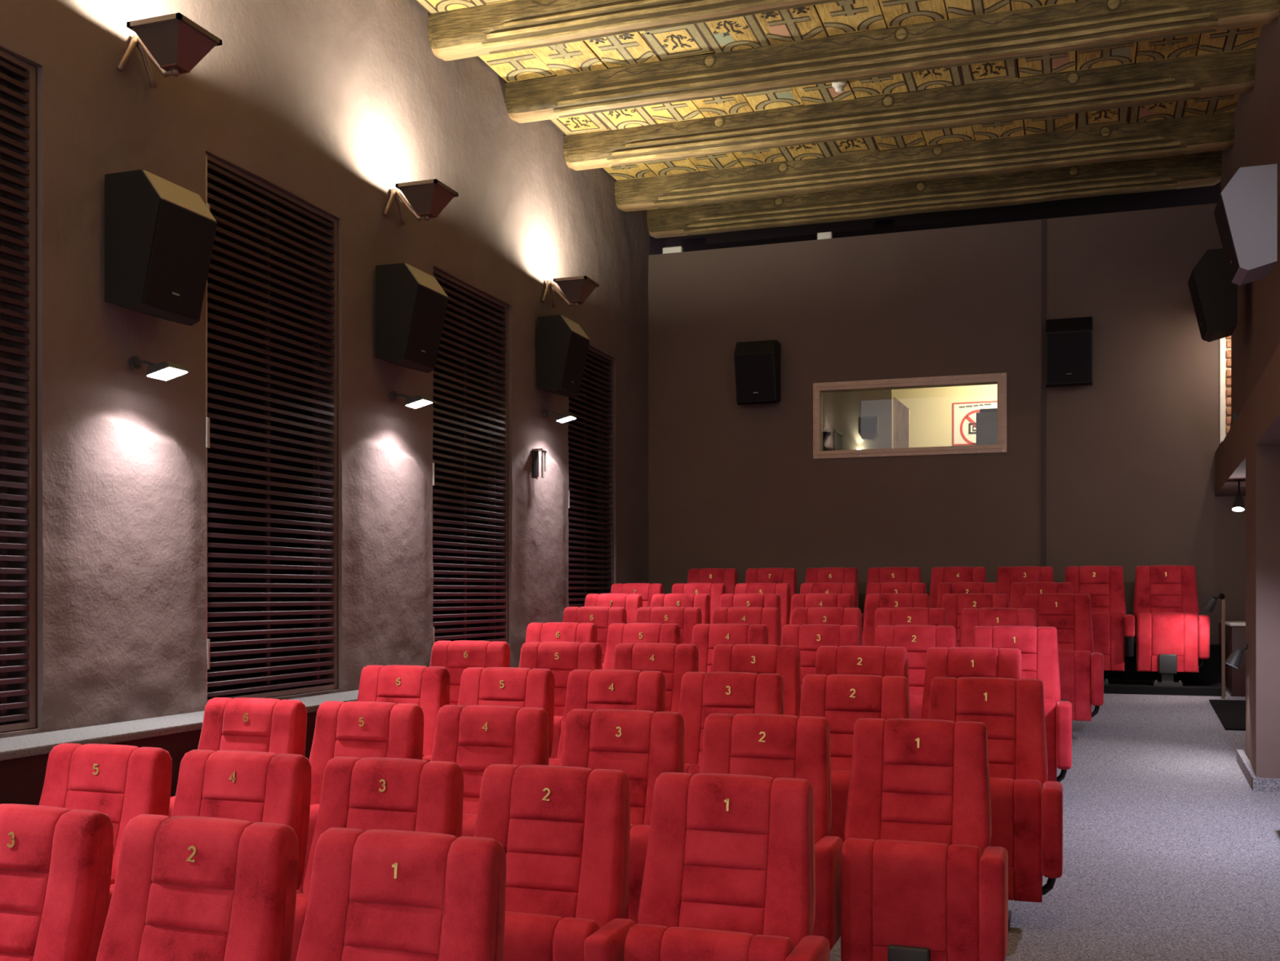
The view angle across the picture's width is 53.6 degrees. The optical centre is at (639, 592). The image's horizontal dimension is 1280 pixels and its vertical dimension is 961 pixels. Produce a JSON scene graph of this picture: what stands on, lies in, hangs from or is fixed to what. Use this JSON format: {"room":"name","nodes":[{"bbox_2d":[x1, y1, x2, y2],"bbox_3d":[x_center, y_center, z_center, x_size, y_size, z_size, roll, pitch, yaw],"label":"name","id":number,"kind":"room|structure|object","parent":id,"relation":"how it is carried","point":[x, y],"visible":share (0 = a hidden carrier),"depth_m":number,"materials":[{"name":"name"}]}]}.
{"room":"movie theater","nodes":[
{"label":"movie theater","id":0,"kind":"room"},
{"bbox_2d":[0,0,649,737],"bbox_3d":[-2.165,-1.125,6.613,0.345,5.750,13.500,0,0,19],"label":"wall","id":1,"kind":"structure","parent":0,"point":[331,105],"depth_m":7.05,"materials":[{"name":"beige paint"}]},
{"bbox_2d":[0,49,35,731],"bbox_3d":[-2.784,-0.812,4.723,0.203,2.745,1.209,0,0,19],"label":"shutter","id":2,"kind":"object","parent":1,"relation":"attached to","point":[25,72],"visible":1,"depth_m":5.21,"materials":[{"name":"brown wood"}]},
{"bbox_2d":[128,355,189,380],"bbox_3d":[-2.185,-1.020,5.721,0.256,0.108,0.136,0,0,19],"label":"wall lamp","id":3,"kind":"object","parent":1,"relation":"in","point":[164,371],"visible":1,"depth_m":5.69,"materials":[{"name":"grey metal"}]},
{"bbox_2d":[104,169,217,325],"bbox_3d":[-2.156,-1.541,5.712,0.311,0.602,0.390,0,0,19],"label":"speaker","id":4,"kind":"object","parent":1,"relation":"attached to","point":[160,233],"visible":1,"depth_m":5.57},
{"bbox_2d":[142,201,216,318],"bbox_3d":[-2.059,-1.482,5.678,0.104,0.429,0.366,0,0,19],"label":"grille","id":5,"kind":"object","parent":4,"relation":"attached to","point":[178,239],"depth_m":5.64,"materials":[{"name":"black fabric"}]},
{"bbox_2d":[115,12,222,88],"bbox_3d":[-2.120,-2.410,5.659,0.428,0.239,0.342,0,0,19],"label":"uplight","id":6,"kind":"object","parent":1,"relation":"attached to","point":[175,44],"visible":1,"depth_m":5.55,"materials":[{"name":"brown metal"}]},
{"bbox_2d":[0,689,358,804],"bbox_3d":[-2.400,1.087,4.923,0.340,1.018,10.150,0,0,19],"label":"wall ledge","id":7,"kind":"object","parent":1,"relation":"attached to","point":[24,758],"visible":0.07,"depth_m":5.23,"materials":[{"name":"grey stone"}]},
{"bbox_2d":[204,153,337,702],"bbox_3d":[-2.043,-0.812,6.879,0.203,2.745,1.209,0,0,19],"label":"shutter","id":8,"kind":"object","parent":1,"relation":"attached to","point":[259,445],"visible":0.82,"depth_m":6.91,"materials":[{"name":"brown wood"}]},
{"bbox_2d":[375,262,448,373],"bbox_3d":[-1.415,-1.696,7.868,0.311,0.602,0.390,0,0,19],"label":"speaker","id":9,"kind":"object","parent":1,"relation":"attached to","point":[411,304],"visible":1,"depth_m":7.71},
{"bbox_2d":[404,285,448,368],"bbox_3d":[-1.317,-1.637,7.834,0.104,0.429,0.366,0,0,19],"label":"grille","id":10,"kind":"object","parent":9,"relation":"attached to","point":[425,306],"depth_m":7.79,"materials":[{"name":"black fabric"}]},
{"bbox_2d":[382,178,457,225],"bbox_3d":[-1.371,-2.410,7.838,0.428,0.239,0.342,0,0,19],"label":"uplight","id":11,"kind":"object","parent":1,"relation":"attached to","point":[428,198],"visible":1,"depth_m":7.73,"materials":[{"name":"brown metal"}]},
{"bbox_2d":[431,268,508,644],"bbox_3d":[-1.279,-0.812,9.101,0.203,2.745,1.229,0,0,19],"label":"shutter","id":12,"kind":"object","parent":1,"relation":"attached to","point":[460,438],"visible":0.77,"depth_m":9.20,"materials":[{"name":"brown wood"}]},
{"bbox_2d":[537,315,590,398],"bbox_3d":[-0.615,-1.891,10.194,0.311,0.602,0.390,0,0,19],"label":"speaker","id":13,"kind":"object","parent":1,"relation":"attached to","point":[562,344],"visible":1,"depth_m":10.03},
{"bbox_2d":[560,333,589,394],"bbox_3d":[-0.517,-1.832,10.160,0.104,0.429,0.366,0,0,19],"label":"grille","id":14,"kind":"object","parent":13,"relation":"attached to","point":[574,346],"depth_m":10.10,"materials":[{"name":"black fabric"}]},
{"bbox_2d":[541,275,599,307],"bbox_3d":[-0.571,-2.410,10.165,0.428,0.239,0.342,0,0,19],"label":"uplight","id":15,"kind":"object","parent":1,"relation":"attached to","point":[576,290],"visible":1,"depth_m":10.05,"materials":[{"name":"brown metal"}]},
{"bbox_2d":[568,346,613,607],"bbox_3d":[-0.511,-0.812,11.333,0.203,2.745,1.149,0,0,19],"label":"shutter","id":16,"kind":"object","parent":1,"relation":"attached to","point":[582,439],"visible":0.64,"depth_m":11.48,"materials":[{"name":"brown wood"}]},
{"bbox_2d":[414,0,1262,203],"bbox_3d":[0.878,-3.885,5.937,6.600,0.111,14.200,0,0,19],"label":"ceiling","id":17,"kind":"structure","parent":0,"point":[848,16],"depth_m":9.23,"materials":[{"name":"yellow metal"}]},
{"bbox_2d":[427,0,846,61],"bbox_3d":[1.120,-3.714,7.671,5.270,0.254,0.256,0,0,19],"label":"ceiling beam","id":18,"kind":"structure","parent":17,"relation":"attached to","point":[513,25],"depth_m":8.14,"materials":[{"name":"paint"}]},
{"bbox_2d":[505,0,1279,123],"bbox_3d":[1.511,-3.713,8.806,5.270,0.255,0.252,0,0,19],"label":"ceiling beam","id":19,"kind":"structure","parent":17,"relation":"attached to","point":[1087,24],"depth_m":8.66,"materials":[{"name":"paint"}]},
{"bbox_2d":[564,48,1255,170],"bbox_3d":[1.888,-3.713,9.904,5.271,0.256,0.257,0,0,19],"label":"ceiling beam","id":20,"kind":"structure","parent":17,"relation":"attached to","point":[1233,72],"depth_m":9.71,"materials":[{"name":"paint"}]},
{"bbox_2d":[614,111,1234,211],"bbox_3d":[2.291,-3.713,11.075,5.270,0.255,0.256,0,0,19],"label":"ceiling beam","id":21,"kind":"structure","parent":17,"relation":"attached to","point":[1190,135],"depth_m":10.89,"materials":[{"name":"paint"}]},
{"bbox_2d":[647,150,1222,238],"bbox_3d":[2.596,-3.713,11.963,5.270,0.255,0.252,0,0,19],"label":"ceiling beam","id":22,"kind":"structure","parent":17,"relation":"attached to","point":[1201,169],"depth_m":11.79,"materials":[{"name":"paint"}]},
{"bbox_2d":[648,179,1221,255],"bbox_3d":[3.195,-3.350,12.675,6.600,1.500,0.050,0,0,19],"label":"wall","id":23,"kind":"structure","parent":0,"point":[1122,202],"depth_m":12.68,"materials":[{"name":"black paint"}]},
{"bbox_2d":[892,384,997,448],"bbox_3d":[3.212,-1.500,13.647,4.200,2.400,0.100,0,0,19],"label":"wall","id":24,"kind":"structure","parent":0,"point":[931,409],"depth_m":13.61,"materials":[{"name":"beige paint"}]},
{"bbox_2d":[952,400,997,445],"bbox_3d":[3.582,-1.796,13.459,0.506,0.466,0.014,0,0,19],"label":"sign","id":25,"kind":"object","parent":24,"relation":"attached to","point":[964,414],"visible":0.56,"depth_m":13.49,"materials":[{"name":"white paper"}]},
{"bbox_2d":[648,203,1245,684],"bbox_3d":[3.015,-1.200,11.843,6.400,4.400,0.160,0,0,19],"label":"wall","id":26,"kind":"structure","parent":0,"point":[1130,453],"depth_m":11.80,"materials":[{"name":"brown paint"}]},
{"bbox_2d":[733,339,780,404],"bbox_3d":[1.135,-2.120,12.235,0.390,0.600,0.311,0,0,19],"label":"speaker","id":27,"kind":"object","parent":26,"relation":"attached to","point":[757,363],"visible":1,"depth_m":12.14},
{"bbox_2d":[734,352,774,401],"bbox_3d":[1.102,-2.062,12.137,0.366,0.429,0.104,0,0,19],"label":"grille","id":28,"kind":"object","parent":27,"relation":"attached to","point":[754,372],"depth_m":12.13,"materials":[{"name":"black fabric"}]},
{"bbox_2d":[813,372,1006,458],"bbox_3d":[2.519,-1.653,11.923,1.795,0.730,0.048,0,0,19],"label":"window","id":29,"kind":"structure","parent":26,"relation":"in","point":[1001,378],"depth_m":11.88,"materials":[{"name":"brown wood"}]},
{"bbox_2d":[1041,218,1045,566],"bbox_3d":[3.674,-1.450,11.530,0.040,3.900,0.024,0,0,19],"label":"trim","id":30,"kind":"structure","parent":26,"relation":"attached to","point":[1043,220],"depth_m":11.52,"materials":[{"name":"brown paint"}]},
{"bbox_2d":[1045,316,1092,387],"bbox_3d":[3.830,-2.140,11.309,0.390,0.600,0.311,0,0,19],"label":"speaker","id":31,"kind":"object","parent":26,"relation":"attached to","point":[1068,341],"visible":1,"depth_m":11.21},
{"bbox_2d":[1103,643,1220,680],"bbox_3d":[2.577,0.610,11.892,5.240,0.320,0.028,0,0,19],"label":"baseboard","id":32,"kind":"structure","parent":26,"relation":"attached to","point":[1211,671],"depth_m":11.13,"materials":[{"name":"black"}]},
{"bbox_2d":[830,684,1279,960],"bbox_3d":[0.764,1.345,5.606,6.600,1.110,13.500,0,0,19],"label":"floor","id":33,"kind":"structure","parent":0,"point":[1171,853],"depth_m":6.20,"materials":[{"name":"grey carpet"}]},
{"bbox_2d":[0,803,113,960],"bbox_3d":[-1.676,1.070,3.240,0.630,1.004,0.424,0,0,19],"label":"seat","id":34,"kind":"object","parent":33,"relation":"on","point":[56,862],"visible":1,"depth_m":3.27,"materials":[{"name":"red fabric"}]},
{"bbox_2d":[39,742,172,914],"bbox_3d":[-1.931,1.040,4.348,0.630,1.004,0.424,0,0,19],"label":"seat","id":35,"kind":"object","parent":33,"relation":"on","point":[122,782],"visible":0.34,"depth_m":4.42,"materials":[{"name":"red fabric"}]},
{"bbox_2d":[96,813,298,960],"bbox_3d":[-1.108,1.070,3.046,0.576,1.004,0.427,0,0,19],"label":"seat","id":36,"kind":"object","parent":33,"relation":"on","point":[186,887],"visible":1,"depth_m":3.12,"materials":[{"name":"red fabric"}]},
{"bbox_2d":[168,697,306,817],"bbox_3d":[-1.728,0.961,5.385,0.630,1.004,0.424,0,0,19],"label":"seat","id":37,"kind":"object","parent":33,"relation":"on","point":[276,726],"visible":0.21,"depth_m":5.46,"materials":[{"name":"red fabric"}]},
{"bbox_2d":[170,749,311,893],"bbox_3d":[-1.362,1.040,4.154,0.576,1.004,0.427,0,0,19],"label":"seat","id":38,"kind":"object","parent":33,"relation":"on","point":[252,786],"visible":0.34,"depth_m":4.23,"materials":[{"name":"red fabric"}]},
{"bbox_2d":[298,700,424,893],"bbox_3d":[-1.160,0.961,5.190,0.576,1.004,0.427,0,0,19],"label":"seat","id":39,"kind":"object","parent":33,"relation":"on","point":[359,729],"visible":0.27,"depth_m":5.27,"materials":[{"name":"red fabric"}]},
{"bbox_2d":[290,755,463,960],"bbox_3d":[-0.823,1.040,3.969,0.576,1.004,0.427,0,0,19],"label":"seat","id":40,"kind":"object","parent":33,"relation":"on","point":[365,793],"visible":0.37,"depth_m":4.05,"materials":[{"name":"red fabric"}]},
{"bbox_2d":[295,826,506,960],"bbox_3d":[-0.569,1.070,2.861,0.576,1.004,0.427,0,0,19],"label":"seat","id":41,"kind":"object","parent":33,"relation":"on","point":[375,895],"visible":1,"depth_m":2.94,"materials":[{"name":"red fabric"}]},
{"bbox_2d":[356,664,450,761],"bbox_3d":[-1.241,0.869,6.279,0.630,1.004,0.424,0,0,19],"label":"seat","id":42,"kind":"object","parent":33,"relation":"on","point":[428,687],"visible":0.21,"depth_m":6.34,"materials":[{"name":"red fabric"}]},
{"bbox_2d":[430,640,510,704],"bbox_3d":[-1.038,0.781,7.265,0.630,1.004,0.424,0,0,19],"label":"seat","id":43,"kind":"object","parent":33,"relation":"on","point":[456,655],"visible":0.18,"depth_m":7.34,"materials":[{"name":"red fabric"}]},
{"bbox_2d":[430,704,549,836],"bbox_3d":[-0.620,0.961,5.005,0.576,1.004,0.427,0,0,19],"label":"seat","id":44,"kind":"object","parent":33,"relation":"on","point":[475,737],"visible":0.2,"depth_m":5.08,"materials":[{"name":"red fabric"}]},
{"bbox_2d":[457,666,555,762],"bbox_3d":[-0.672,0.869,6.085,0.576,1.004,0.427,0,0,19],"label":"seat","id":45,"kind":"object","parent":33,"relation":"on","point":[517,686],"visible":0.23,"depth_m":6.17,"materials":[{"name":"red fabric"}]},
{"bbox_2d":[474,764,635,960],"bbox_3d":[-0.284,1.040,3.783,0.576,1.004,0.427,0,0,19],"label":"seat","id":46,"kind":"object","parent":33,"relation":"on","point":[563,832],"visible":0.82,"depth_m":3.82,"materials":[{"name":"red fabric"}]},
{"bbox_2d":[519,641,602,758],"bbox_3d":[-0.469,0.781,7.070,0.576,1.004,0.427,0,0,19],"label":"seat","id":47,"kind":"object","parent":33,"relation":"on","point":[561,658],"visible":0.23,"depth_m":7.14,"materials":[{"name":"red fabric"}]},
{"bbox_2d":[524,622,597,643],"bbox_3d":[-0.562,0.695,8.159,0.630,1.004,0.424,0,0,19],"label":"seat","id":48,"kind":"object","parent":33,"relation":"on","point":[541,632],"visible":0.16,"depth_m":8.24,"materials":[{"name":"red fabric"}]},
{"bbox_2d":[562,606,626,669],"bbox_3d":[-0.380,0.602,9.147,0.630,1.004,0.424,0,0,19],"label":"seat","id":49,"kind":"object","parent":33,"relation":"on","point":[602,617],"visible":0.22,"depth_m":9.21,"materials":[{"name":"red fabric"}]},
{"bbox_2d":[548,669,665,765],"bbox_3d":[-0.133,0.869,5.899,0.576,1.004,0.427,0,0,19],"label":"seat","id":50,"kind":"object","parent":33,"relation":"on","point":[596,689],"visible":0.27,"depth_m":5.99,"materials":[{"name":"red fabric"}]},
{"bbox_2d":[584,593,642,622],"bbox_3d":[-0.263,0.507,10.158,0.630,1.004,0.424,0,0,19],"label":"seat","id":51,"kind":"object","parent":33,"relation":"on","point":[631,602],"visible":0.13,"depth_m":10.23,"materials":[{"name":"red fabric"}]},
{"bbox_2d":[560,708,684,924],"bbox_3d":[-0.082,0.961,4.820,0.576,1.004,0.427,0,0,19],"label":"seat","id":52,"kind":"object","parent":33,"relation":"on","point":[644,744],"visible":0.28,"depth_m":4.88,"materials":[{"name":"red fabric"}]},
{"bbox_2d":[602,622,680,669],"bbox_3d":[0.006,0.695,7.964,0.576,1.004,0.427,0,0,19],"label":"seat","id":53,"kind":"object","parent":33,"relation":"on","point":[617,633],"visible":0.14,"depth_m":8.07,"materials":[{"name":"red fabric"}]},
{"bbox_2d":[612,642,698,712],"bbox_3d":[0.069,0.781,6.885,0.576,1.004,0.427,0,0,19],"label":"seat","id":54,"kind":"object","parent":33,"relation":"on","point":[673,660],"visible":0.2,"depth_m":6.96,"materials":[{"name":"red fabric"}]},
{"bbox_2d":[635,606,702,644],"bbox_3d":[0.188,0.602,8.953,0.576,1.004,0.427,0,0,19],"label":"seat","id":55,"kind":"object","parent":33,"relation":"on","point":[686,618],"visible":0.15,"depth_m":9.03,"materials":[{"name":"red fabric"}]},
{"bbox_2d":[650,593,710,623],"bbox_3d":[0.305,0.507,9.963,0.576,1.004,0.427,0,0,19],"label":"seat","id":56,"kind":"object","parent":33,"relation":"on","point":[702,601],"visible":0.16,"depth_m":10.05,"materials":[{"name":"red fabric"}]},
{"bbox_2d":[671,582,725,624],"bbox_3d":[0.493,0.416,10.907,0.576,1.004,0.427,0,0,19],"label":"seat","id":57,"kind":"object","parent":33,"relation":"on","point":[714,590],"visible":0.14,"depth_m":10.98,"materials":[{"name":"red fabric"}]},
{"bbox_2d":[623,772,830,960],"bbox_3d":[0.255,1.040,3.598,0.576,1.004,0.427,0,0,19],"label":"seat","id":58,"kind":"object","parent":33,"relation":"on","point":[729,874],"visible":1,"depth_m":3.64,"materials":[{"name":"red fabric"}]},
{"bbox_2d":[691,623,768,673],"bbox_3d":[0.545,0.695,7.779,0.576,1.004,0.427,0,0,19],"label":"seat","id":59,"kind":"object","parent":33,"relation":"on","point":[705,637],"visible":0.13,"depth_m":7.88,"materials":[{"name":"red fabric"}]},
{"bbox_2d":[678,671,783,774],"bbox_3d":[0.406,0.869,5.714,0.576,1.004,0.427,0,0,19],"label":"seat","id":60,"kind":"object","parent":33,"relation":"on","point":[702,694],"visible":0.22,"depth_m":5.81,"materials":[{"name":"red fabric"}]},
{"bbox_2d":[711,606,780,645],"bbox_3d":[0.727,0.602,8.767,0.576,1.004,0.427,0,0,19],"label":"seat","id":61,"kind":"object","parent":33,"relation":"on","point":[769,616],"visible":0.15,"depth_m":8.85,"materials":[{"name":"red fabric"}]},
{"bbox_2d":[719,593,781,643],"bbox_3d":[0.845,0.507,9.778,0.576,1.004,0.427,0,0,19],"label":"seat","id":62,"kind":"object","parent":33,"relation":"on","point":[726,600],"visible":0.19,"depth_m":9.87,"materials":[{"name":"red fabric"}]},
{"bbox_2d":[711,644,800,716],"bbox_3d":[0.609,0.781,6.700,0.576,1.004,0.427,0,0,19],"label":"seat","id":63,"kind":"object","parent":33,"relation":"on","point":[784,660],"visible":0.27,"depth_m":6.78,"materials":[{"name":"red fabric"}]},
{"bbox_2d":[734,582,791,632],"bbox_3d":[1.032,0.416,10.721,0.576,1.004,0.427,0,0,19],"label":"seat","id":64,"kind":"object","parent":33,"relation":"on","point":[783,589],"visible":0.1,"depth_m":10.79,"materials":[{"name":"red fabric"}]},
{"bbox_2d":[699,713,843,949],"bbox_3d":[0.458,0.961,4.634,0.576,1.004,0.427,0,0,19],"label":"seat","id":65,"kind":"object","parent":33,"relation":"on","point":[775,746],"visible":0.3,"depth_m":4.69,"materials":[{"name":"red fabric"}]},
{"bbox_2d":[780,624,860,696],"bbox_3d":[1.084,0.695,7.594,0.576,1.004,0.427,0,0,19],"label":"seat","id":66,"kind":"object","parent":33,"relation":"on","point":[808,638],"visible":0.18,"depth_m":7.68,"materials":[{"name":"red fabric"}]},
{"bbox_2d":[789,593,853,624],"bbox_3d":[1.383,0.507,9.593,0.576,1.004,0.427,0,0,19],"label":"seat","id":67,"kind":"object","parent":33,"relation":"on","point":[798,600],"visible":0.11,"depth_m":9.70,"materials":[{"name":"red fabric"}]},
{"bbox_2d":[791,607,862,645],"bbox_3d":[1.266,0.602,8.582,0.576,1.004,0.427,0,0,19],"label":"seat","id":68,"kind":"object","parent":33,"relation":"on","point":[800,615],"visible":0.16,"depth_m":8.68,"materials":[{"name":"red fabric"}]},
{"bbox_2d":[799,674,910,842],"bbox_3d":[0.945,0.869,5.529,0.576,1.004,0.427,0,0,19],"label":"seat","id":69,"kind":"object","parent":33,"relation":"on","point":[843,700],"visible":0.23,"depth_m":5.60,"materials":[{"name":"red fabric"}]},
{"bbox_2d":[814,645,908,679],"bbox_3d":[1.147,0.781,6.514,0.576,1.004,0.427,0,0,19],"label":"seat","id":70,"kind":"object","parent":33,"relation":"on","point":[882,661],"visible":0.15,"depth_m":6.61,"materials":[{"name":"red fabric"}]},
{"bbox_2d":[862,593,929,645],"bbox_3d":[1.922,0.507,9.408,0.576,1.004,0.427,0,0,19],"label":"seat","id":71,"kind":"object","parent":33,"relation":"on","point":[873,601],"visible":0.15,"depth_m":9.52,"materials":[{"name":"red fabric"}]},
{"bbox_2d":[871,607,946,645],"bbox_3d":[1.805,0.602,8.397,0.576,1.004,0.427,0,0,19],"label":"seat","id":72,"kind":"object","parent":33,"relation":"on","point":[936,617],"visible":0.18,"depth_m":8.50,"materials":[{"name":"red fabric"}]},
{"bbox_2d":[874,624,956,719],"bbox_3d":[1.623,0.695,7.408,0.576,1.004,0.427,0,0,19],"label":"seat","id":73,"kind":"object","parent":33,"relation":"on","point":[917,639],"visible":0.23,"depth_m":7.48,"materials":[{"name":"red fabric"}]},
{"bbox_2d":[840,718,1008,960],"bbox_3d":[0.996,0.961,4.449,0.576,1.004,0.427,0,0,19],"label":"seat","id":74,"kind":"object","parent":33,"relation":"on","point":[922,878],"visible":1,"depth_m":4.37,"materials":[{"name":"red fabric"}]},
{"bbox_2d":[936,582,998,608],"bbox_3d":[2.649,0.416,10.165,0.576,1.004,0.427,0,0,19],"label":"seat","id":75,"kind":"object","parent":33,"relation":"on","point":[957,588],"visible":0.11,"depth_m":10.28,"materials":[{"name":"red fabric"}]},
{"bbox_2d":[920,647,1022,719],"bbox_3d":[1.686,0.781,6.329,0.576,1.004,0.427,0,0,19],"label":"seat","id":76,"kind":"object","parent":33,"relation":"on","point":[953,662],"visible":0.22,"depth_m":6.43,"materials":[{"name":"red fabric"}]},
{"bbox_2d":[942,593,1008,647],"bbox_3d":[2.461,0.507,9.222,0.576,1.004,0.427,0,0,19],"label":"seat","id":77,"kind":"object","parent":33,"relation":"on","point":[953,604],"visible":0.19,"depth_m":9.34,"materials":[{"name":"red fabric"}]},
{"bbox_2d":[928,676,1062,931],"bbox_3d":[1.484,0.869,5.343,0.576,1.004,0.427,0,0,19],"label":"seat","id":78,"kind":"object","parent":33,"relation":"on","point":[1027,808],"visible":0.54,"depth_m":5.31,"materials":[{"name":"red fabric"}]},
{"bbox_2d":[959,607,1035,647],"bbox_3d":[2.344,0.602,8.211,0.576,1.004,0.427,0,0,19],"label":"seat","id":79,"kind":"object","parent":33,"relation":"on","point":[971,618],"visible":0.2,"depth_m":8.33,"materials":[{"name":"red fabric"}]},
{"bbox_2d":[972,625,1071,782],"bbox_3d":[2.162,0.695,7.223,0.576,1.004,0.427,0,0,19],"label":"seat","id":80,"kind":"object","parent":33,"relation":"on","point":[1038,646],"visible":0.37,"depth_m":7.23,"materials":[{"name":"red fabric"}]},
{"bbox_2d":[1008,582,1072,608],"bbox_3d":[3.188,0.416,9.980,0.576,1.004,0.427,0,0,19],"label":"seat","id":81,"kind":"object","parent":33,"relation":"on","point":[1018,589],"visible":0.09,"depth_m":10.10,"materials":[{"name":"red fabric"}]},
{"bbox_2d":[1022,593,1103,737],"bbox_3d":[3.001,0.507,9.037,0.576,1.004,0.427,0,0,19],"label":"seat","id":82,"kind":"object","parent":33,"relation":"on","point":[1081,668],"visible":0.59,"depth_m":9.00,"materials":[{"name":"red fabric"}]},
{"bbox_2d":[1103,678,1221,696],"bbox_3d":[2.404,0.805,11.466,5.190,0.069,0.910,0,0,19],"label":"platform","id":83,"kind":"object","parent":33,"relation":"on","point":[1143,686],"visible":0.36,"depth_m":10.42,"materials":[{"name":"black"}]},
{"bbox_2d":[687,568,737,594],"bbox_3d":[0.641,0.268,11.923,0.630,1.004,0.424,0,0,19],"label":"seat","id":84,"kind":"object","parent":83,"relation":"on","point":[728,576],"visible":0.18,"depth_m":12.00,"materials":[{"name":"red fabric"}]},
{"bbox_2d":[745,567,796,600],"bbox_3d":[1.210,0.268,11.728,0.576,1.004,0.427,0,0,19],"label":"seat","id":85,"kind":"object","parent":83,"relation":"on","point":[766,575],"visible":0.16,"depth_m":11.81,"materials":[{"name":"red fabric"}]},
{"bbox_2d":[804,567,863,633],"bbox_3d":[1.749,0.268,11.543,0.576,1.004,0.427,0,0,19],"label":"seat","id":86,"kind":"object","parent":83,"relation":"on","point":[813,575],"visible":0.19,"depth_m":11.63,"materials":[{"name":"red fabric"}]},
{"bbox_2d":[862,566,920,626],"bbox_3d":[2.288,0.268,11.357,0.576,1.004,0.427,0,0,19],"label":"seat","id":87,"kind":"object","parent":83,"relation":"on","point":[890,574],"visible":0.21,"depth_m":11.46,"materials":[{"name":"red fabric"}]},
{"bbox_2d":[928,566,986,608],"bbox_3d":[2.827,0.268,11.172,0.576,1.004,0.427,0,0,19],"label":"seat","id":88,"kind":"object","parent":83,"relation":"on","point":[939,574],"visible":0.12,"depth_m":11.28,"materials":[{"name":"red fabric"}]},
{"bbox_2d":[996,565,1053,604],"bbox_3d":[3.366,0.268,10.987,0.576,1.004,0.427,0,0,19],"label":"seat","id":89,"kind":"object","parent":83,"relation":"on","point":[1006,575],"visible":0.2,"depth_m":11.10,"materials":[{"name":"red fabric"}]},
{"bbox_2d":[1064,565,1134,684],"bbox_3d":[3.905,0.268,10.801,0.576,1.004,0.427,0,0,19],"label":"seat","id":90,"kind":"object","parent":83,"relation":"on","point":[1104,584],"visible":0.59,"depth_m":10.76,"materials":[{"name":"red fabric"}]},
{"bbox_2d":[1133,564,1209,686],"bbox_3d":[4.445,0.268,10.616,0.576,1.004,0.427,0,0,19],"label":"seat","id":91,"kind":"object","parent":83,"relation":"on","point":[1172,635],"visible":1,"depth_m":10.52,"materials":[{"name":"red fabric"}]},
{"bbox_2d":[1208,699,1245,730],"bbox_3d":[4.650,0.907,9.372,0.700,0.125,1.150,0,0,19],"label":"door mat","id":92,"kind":"object","parent":33,"relation":"on","point":[1231,713],"visible":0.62,"depth_m":9.48,"materials":[{"name":"black rubber"}]},
{"bbox_2d":[1218,620,1245,696],"bbox_3d":[5.257,0.562,10.479,0.772,0.635,0.862,0,0,19],"label":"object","id":93,"kind":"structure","parent":33,"relation":"on","point":[1235,631],"depth_m":10.20,"materials":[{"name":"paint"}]},
{"bbox_2d":[1245,384,1279,777],"bbox_3d":[4.146,0.050,7.473,1.018,2.500,0.730,0,0,19],"label":"wall pier","id":94,"kind":"object","parent":33,"relation":"on","point":[1262,461],"visible":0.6,"depth_m":7.29,"materials":[{"name":"paint"}]},
{"bbox_2d":[1214,8,1279,496],"bbox_3d":[3.193,-1.150,4.669,1.252,5.700,13.371,0,0,21],"label":"wall","id":95,"kind":"structure","parent":0,"point":[1255,339],"depth_m":8.76,"materials":[{"name":"paint"}]},
{"bbox_2d":[1187,248,1237,342],"bbox_3d":[4.216,-2.180,9.326,0.311,0.600,0.390,0,0,19],"label":"speaker","id":96,"kind":"object","parent":95,"relation":"attached to","point":[1214,295],"visible":0.94,"depth_m":9.15},
{"bbox_2d":[1187,271,1207,338],"bbox_3d":[4.118,-2.122,9.360,0.104,0.429,0.366,0,0,19],"label":"grille","id":97,"kind":"object","parent":96,"relation":"attached to","point":[1197,281],"depth_m":9.19,"materials":[{"name":"black fabric"}]},
{"bbox_2d":[1213,164,1277,285],"bbox_3d":[3.598,-2.170,7.529,0.311,0.600,0.390,0,0,19],"label":"speaker","id":98,"kind":"object","parent":95,"relation":"attached to","point":[1246,211],"visible":1,"depth_m":7.35},
{"bbox_2d":[1213,195,1239,280],"bbox_3d":[3.501,-2.112,7.563,0.104,0.429,0.366,0,0,19],"label":"grille","id":99,"kind":"object","parent":98,"relation":"attached to","point":[1226,212],"depth_m":7.41,"materials":[{"name":"black fabric"}]},
{"bbox_3d":[2.929,-0.350,12.824,4.000,0.100,1.640,0,0,19],"label":"floor","id":100,"kind":"structure","parent":0,"visible":0},
{"bbox_2d":[822,389,892,449],"bbox_3d":[2.227,-1.500,13.272,0.820,2.200,0.050,0,0,19],"label":"wall","id":101,"kind":"structure","parent":100,"relation":"on","point":[842,411],"depth_m":13.23,"materials":[{"name":"beige paint"}]},
{"bbox_2d":[893,395,909,448],"bbox_3d":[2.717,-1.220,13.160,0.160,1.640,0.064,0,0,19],"label":"open door","id":102,"kind":"structure","parent":100,"relation":"on","point":[900,412],"depth_m":13.13,"materials":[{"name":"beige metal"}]},
{"bbox_2d":[976,408,997,444],"bbox_3d":[3.623,-1.086,12.395,0.608,1.372,0.600,0,0,19],"label":"projector","id":103,"kind":"object","parent":100,"relation":"on","point":[986,419],"visible":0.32,"depth_m":12.18,"materials":[{"name":"black metal"}]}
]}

